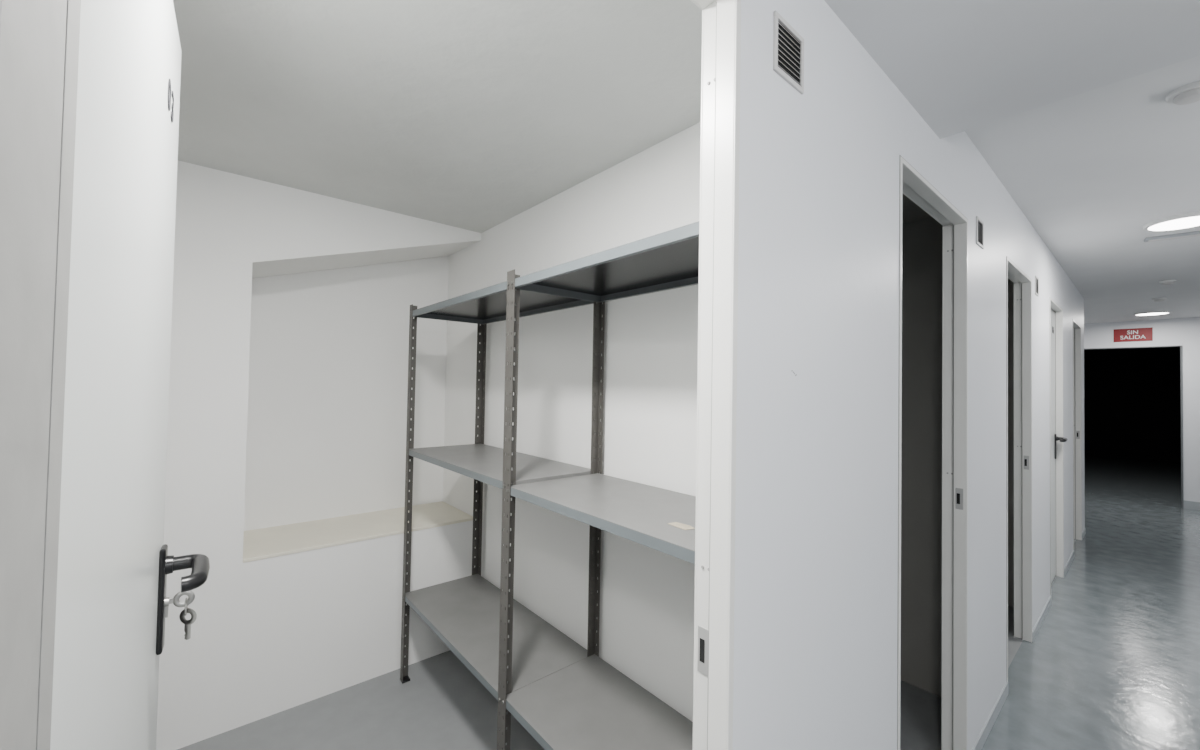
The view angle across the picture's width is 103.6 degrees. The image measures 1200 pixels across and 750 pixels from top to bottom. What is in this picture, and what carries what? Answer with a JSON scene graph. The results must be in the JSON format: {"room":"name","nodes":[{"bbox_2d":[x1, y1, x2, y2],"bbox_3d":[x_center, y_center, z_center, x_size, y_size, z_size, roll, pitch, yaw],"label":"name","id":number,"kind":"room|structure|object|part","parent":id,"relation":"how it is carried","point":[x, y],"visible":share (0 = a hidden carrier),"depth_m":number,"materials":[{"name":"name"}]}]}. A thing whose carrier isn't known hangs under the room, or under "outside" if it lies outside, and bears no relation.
{"room":"storage unit corridor","nodes":[
{"label":"storage unit corridor","id":0,"kind":"room"},
{"bbox_2d":[0,0,66,749],"bbox_3d":[-1.240,0.265,-0.539,2.429,2.285,0.125,2,-2,-40],"label":"wall pier","id":1,"kind":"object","parent":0,"point":[32,32],"depth_m":0.26,"materials":[{"name":"grey paint"}]},
{"bbox_2d":[156,160,480,749],"bbox_3d":[-1.442,0.322,2.357,1.585,2.285,0.540,2,-2,-40],"label":"wall","id":2,"kind":"structure","parent":0,"point":[288,383],"depth_m":2.21,"materials":[{"name":"white paint"}]},
{"bbox_2d":[243,501,472,562],"bbox_3d":[-1.237,0.788,2.467,1.034,0.015,0.454,2,-2,-40],"label":"ledge","id":3,"kind":"object","parent":2,"relation":"attached to","point":[263,543],"visible":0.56,"depth_m":2.37,"materials":[{"name":"beige paint"}]},
{"bbox_2d":[173,0,930,232],"bbox_3d":[1.369,-0.786,3.497,7.420,0.075,2.470,2,-2,-40],"label":"ceiling","id":4,"kind":"structure","parent":0,"point":[472,115],"depth_m":1.39,"materials":[{"name":"paint"}]},
{"bbox_2d":[443,122,700,721],"bbox_3d":[-0.197,0.338,2.092,0.035,2.285,2.380,2,-2,-40],"label":"wall partition","id":5,"kind":"structure","parent":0,"point":[646,619],"depth_m":1.83,"materials":[{"name":"white paint"}]},
{"bbox_2d":[177,454,1199,749],"bbox_3d":[4.504,1.665,5.055,18.500,0.080,4.150,2,-2,-40],"label":"floor","id":6,"kind":"structure","parent":0,"point":[1113,661],"depth_m":2.34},
{"bbox_2d":[400,221,698,749],"bbox_3d":[-0.209,0.565,1.734,0.403,1.815,1.819,2,-2,-40],"label":"shelving unit","id":7,"kind":"object","parent":6,"relation":"on","point":[561,691],"visible":0.78,"depth_m":1.58,"materials":[{"name":"grey metal"}]},
{"bbox_3d":[-0.923,0.560,2.295,0.036,1.805,0.036,2,-2,-40],"label":"post","id":8,"kind":"part","parent":7,"relation":"part of","materials":[{"name":"grey metal"}]},
{"bbox_3d":[-0.651,0.569,2.528,0.036,1.805,0.036,2,-2,-40],"label":"post","id":9,"kind":"part","parent":7,"relation":"part of","materials":[{"name":"grey metal"}]},
{"bbox_3d":[-0.489,1.074,2.042,0.389,0.027,0.973,2,-2,-40],"label":"shelf","id":10,"kind":"part","parent":7,"relation":"part of","materials":[{"name":"grey metal"}]},
{"bbox_3d":[-0.477,0.376,2.056,0.389,0.027,0.973,2,-2,-40],"label":"shelf","id":11,"kind":"part","parent":7,"relation":"part of","materials":[{"name":"grey metal"}]},
{"bbox_3d":[-0.466,-0.296,2.070,0.389,0.027,0.973,2,-2,-40],"label":"shelf","id":12,"kind":"part","parent":7,"relation":"part of","materials":[{"name":"grey metal"}]},
{"bbox_3d":[-0.299,0.555,1.563,0.035,1.805,0.050,2,-2,-40],"label":"post","id":13,"kind":"part","parent":7,"relation":"part of","materials":[{"name":"grey metal"}]},
{"bbox_3d":[-0.025,0.565,1.797,0.035,1.805,0.050,2,-2,-40],"label":"post","id":14,"kind":"part","parent":7,"relation":"part of","materials":[{"name":"grey metal"}]},
{"bbox_3d":[0.101,1.066,1.351,0.389,0.027,0.830,2,-2,-40],"label":"shelf","id":15,"kind":"part","parent":7,"relation":"part of","materials":[{"name":"grey metal"}]},
{"bbox_3d":[0.113,0.382,1.365,0.389,0.027,0.830,2,-2,-40],"label":"shelf","id":16,"kind":"part","parent":7,"relation":"part of","materials":[{"name":"grey metal"}]},
{"bbox_3d":[0.125,-0.300,1.380,0.389,0.027,0.830,2,-2,-40],"label":"shelf","id":17,"kind":"part","parent":7,"relation":"part of","materials":[{"name":"grey metal"}]},
{"bbox_2d":[733,0,1084,749],"bbox_3d":[1.386,0.193,1.834,9.500,2.620,0.070,2,-2,-40],"label":"wall","id":18,"kind":"structure","parent":0,"point":[816,590],"depth_m":1.07,"materials":[{"name":"white paint"}]},
{"bbox_2d":[50,0,209,749],"bbox_3d":[-0.655,0.388,0.627,0.190,2.092,0.737,2,-2,-37],"label":"door","id":19,"kind":"structure","parent":18,"relation":"in","point":[114,562],"depth_m":0.54,"materials":[{"name":"white paint"}]},
{"bbox_3d":[-0.831,0.424,0.896,0.009,0.196,0.040,2,-2,-37],"label":"handle plate","id":20,"kind":"part","parent":19,"relation":"part of","materials":[{"name":"black plastic"}]},
{"bbox_2d":[169,590,196,639],"bbox_3d":[-0.813,0.466,0.903,0.032,0.099,0.061,0,-1,35],"label":"keys","id":21,"kind":"object","parent":19,"relation":"attached to","point":[191,596],"visible":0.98,"depth_m":0.92,"materials":[{"name":"silver metal"}]},
{"bbox_3d":[-0.764,0.364,0.870,0.069,0.028,0.149,2,-2,-37],"label":"lever","id":22,"kind":"part","parent":19,"relation":"part of","materials":[{"name":"black plastic"}]},
{"bbox_2d":[36,0,740,749],"bbox_3d":[-0.097,0.368,0.569,0.833,2.165,0.081,2,-2,-40],"label":"door frame","id":23,"kind":"structure","parent":18,"relation":"attached to","point":[713,675],"depth_m":0.80,"materials":[{"name":"white paint"}]},
{"bbox_3d":[0.183,0.486,0.831,0.002,0.080,0.026,2,-2,-40],"label":"strike plate","id":24,"kind":"part","parent":23,"relation":"part of","materials":[{"name":"silver metal"}]},
{"bbox_2d":[773,10,803,93],"bbox_3d":[0.369,-0.626,0.921,0.112,0.112,0.005,2,-2,-40],"label":"air vent","id":25,"kind":"object","parent":18,"relation":"in","point":[788,44],"visible":1,"depth_m":0.92,"materials":[{"name":"grey metal"}]},
{"bbox_2d":[897,155,967,749],"bbox_3d":[1.087,0.430,1.580,0.797,2.125,0.081,2,-2,-40],"label":"door frame","id":26,"kind":"structure","parent":18,"relation":"attached to","point":[954,701],"depth_m":1.80,"materials":[{"name":"white paint"}]},
{"bbox_3d":[1.369,0.472,1.799,0.002,0.080,0.024,2,-2,-40],"label":"strike plate","id":27,"kind":"part","parent":26,"relation":"part of","materials":[{"name":"silver metal"}]},
{"bbox_2d":[976,216,983,248],"bbox_3d":[1.561,-0.584,1.939,0.112,0.112,0.005,2,-2,-40],"label":"air vent","id":28,"kind":"object","parent":18,"relation":"in","point":[979,223],"visible":1,"depth_m":1.94,"materials":[{"name":"grey metal"}]},
{"bbox_2d":[1006,256,1031,681],"bbox_3d":[2.215,0.470,2.544,0.775,2.125,0.081,2,-2,-40],"label":"door frame","id":29,"kind":"structure","parent":18,"relation":"attached to","point":[1022,282],"depth_m":2.77,"materials":[{"name":"white paint"}]},
{"bbox_3d":[2.489,0.511,2.755,0.002,0.080,0.024,2,-2,-40],"label":"strike plate","id":30,"kind":"part","parent":29,"relation":"part of","materials":[{"name":"silver metal"}]},
{"bbox_2d":[972,528,1085,749],"bbox_3d":[2.603,1.518,2.816,6.304,0.055,0.006,2,-2,-40],"label":"baseboard","id":31,"kind":"structure","parent":18,"relation":"attached to","point":[999,703],"depth_m":2.15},
{"bbox_2d":[1035,276,1038,295],"bbox_3d":[2.678,-0.545,2.894,0.112,0.112,0.005,2,-2,-40],"label":"air vent","id":32,"kind":"object","parent":18,"relation":"in","point":[1036,277],"visible":1,"depth_m":2.89,"materials":[{"name":"grey metal"}]},
{"bbox_2d":[1050,298,1063,595],"bbox_3d":[3.345,0.510,3.510,0.770,2.125,0.081,2,-2,-40],"label":"door frame","id":33,"kind":"structure","parent":18,"relation":"attached to","point":[1054,306],"depth_m":3.71,"materials":[{"name":"white paint"}]},
{"bbox_2d":[1050,309,1067,582],"bbox_3d":[3.327,0.528,3.524,0.707,2.072,0.190,2,-2,-40],"label":"door","id":34,"kind":"structure","parent":18,"relation":"in","point":[1054,438],"depth_m":3.65,"materials":[{"name":"white paint"}]},
{"bbox_3d":[3.574,0.560,3.703,0.040,0.196,0.009,2,-2,-40],"label":"handle plate","id":35,"kind":"part","parent":34,"relation":"part of","materials":[{"name":"black plastic"}]},
{"bbox_3d":[3.552,0.497,3.637,0.149,0.028,0.069,2,-2,-40],"label":"lever","id":36,"kind":"part","parent":34,"relation":"part of","materials":[{"name":"black plastic"}]},
{"bbox_2d":[1073,320,1081,549],"bbox_3d":[4.447,0.548,4.451,0.770,2.125,0.081,2,-2,-40],"label":"door frame","id":37,"kind":"structure","parent":18,"relation":"attached to","point":[1077,458],"depth_m":4.66,"materials":[{"name":"white paint"}]},
{"bbox_2d":[901,217,1013,696],"bbox_3d":[1.671,0.398,3.392,4.495,2.285,1.930,2,-2,-40],"label":"wall partition","id":38,"kind":"structure","parent":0,"point":[922,240],"depth_m":2.31,"materials":[{"name":"white paint"}]},
{"bbox_2d":[824,0,1199,138],"bbox_3d":[0.004,-1.022,-0.444,4.375,0.335,1.610,2,-2,-40],"label":"ceiling","id":39,"kind":"structure","parent":0,"point":[962,65],"depth_m":1.15,"materials":[{"name":"paint"}]},
{"bbox_2d":[965,56,1199,323],"bbox_3d":[4.217,-0.929,3.938,7.725,0.190,2.800,2,-2,-40],"label":"ceiling","id":40,"kind":"structure","parent":0,"point":[1088,170],"depth_m":2.22,"materials":[{"name":"paint"}]},
{"bbox_2d":[1133,311,1170,315],"bbox_3d":[6.668,-0.743,5.702,0.300,0.024,0.300,2,-2,-40],"label":"recessed light","id":41,"kind":"object","parent":40,"relation":"in","point":[1148,313],"visible":1,"depth_m":5.65,"materials":[{"name":"white plastic"}]},
{"bbox_2d":[1137,313,1166,315],"bbox_3d":[6.667,-0.738,5.702,0.259,0.014,0.259,2,-2,-40],"label":"diffuser","id":42,"kind":"object","parent":41,"relation":"attached to","point":[1138,314],"depth_m":5.70,"materials":[{"name":"white plastic"}]},
{"bbox_2d":[1152,297,1166,301],"bbox_3d":[5.750,-0.771,4.852,0.100,0.034,0.100,2,-2,-40],"label":"smoke detector","id":43,"kind":"object","parent":40,"relation":"attached to","point":[1162,298],"visible":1,"depth_m":4.83,"materials":[{"name":"white plastic"}]},
{"bbox_2d":[1159,280,1176,284],"bbox_3d":[4.940,-0.801,4.107,0.100,0.034,0.100,2,-2,-40],"label":"smoke detector","id":44,"kind":"object","parent":40,"relation":"attached to","point":[1165,282],"visible":1,"depth_m":4.08,"materials":[{"name":"white plastic"}]},
{"bbox_2d":[1143,211,1199,231],"bbox_3d":[3.301,-0.865,2.671,0.300,0.024,0.300,2,-2,-40],"label":"recessed light","id":45,"kind":"object","parent":40,"relation":"in","point":[1186,220],"visible":1,"depth_m":2.67,"materials":[{"name":"white plastic"}]},
{"bbox_2d":[1149,216,1199,230],"bbox_3d":[3.301,-0.860,2.671,0.259,0.014,0.259,2,-2,-40],"label":"diffuser","id":46,"kind":"object","parent":45,"relation":"attached to","point":[1171,223],"depth_m":2.67,"materials":[{"name":"white plastic"}]},
{"bbox_2d":[1144,231,1199,241],"bbox_3d":[3.583,-0.856,2.896,0.320,0.022,0.060,0,-2,42],"label":"recessed light","id":47,"kind":"object","parent":40,"relation":"in","point":[1195,233],"visible":1,"depth_m":2.91,"materials":[{"name":"grey metal"}]},
{"bbox_2d":[1166,81,1199,104],"bbox_3d":[1.921,-0.908,1.531,0.110,0.034,0.110,2,-2,-40],"label":"smoke detector","id":48,"kind":"object","parent":40,"relation":"attached to","point":[1190,93],"visible":1,"depth_m":1.52,"materials":[{"name":"white plastic"}]},
{"bbox_2d":[1084,347,1180,462],"bbox_3d":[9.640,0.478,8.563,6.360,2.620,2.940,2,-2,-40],"label":"doorway","id":49,"kind":"structure","parent":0,"point":[1132,396],"depth_m":10.60,"materials":[{"name":"paint"}]},
{"bbox_2d":[1084,317,1199,501],"bbox_3d":[7.177,0.391,6.460,0.120,2.620,2.800,2,-2,-40],"label":"wall","id":50,"kind":"structure","parent":0,"point":[1185,332],"depth_m":6.02,"materials":[{"name":"white paint"}]},
{"bbox_2d":[1114,327,1152,341],"bbox_3d":[7.197,-0.541,6.376,0.007,0.176,0.350,2,-2,-40],"label":"sign","id":51,"kind":"object","parent":50,"relation":"attached to","point":[1134,334],"visible":1,"depth_m":6.37,"materials":[{"name":"red plastic"}]},
{"bbox_2d":[1084,345,1183,507],"bbox_3d":[7.163,0.663,6.465,0.150,2.075,1.030,2,-2,-40],"label":"door frame","id":52,"kind":"structure","parent":50,"relation":"attached to","point":[1181,381],"depth_m":6.04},
{"bbox_2d":[1183,500,1199,509],"bbox_3d":[7.107,1.649,6.392,0.008,0.100,2.800,2,-2,-40],"label":"baseboard","id":53,"kind":"structure","parent":50,"relation":"attached to","point":[1187,504],"depth_m":5.96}
]}

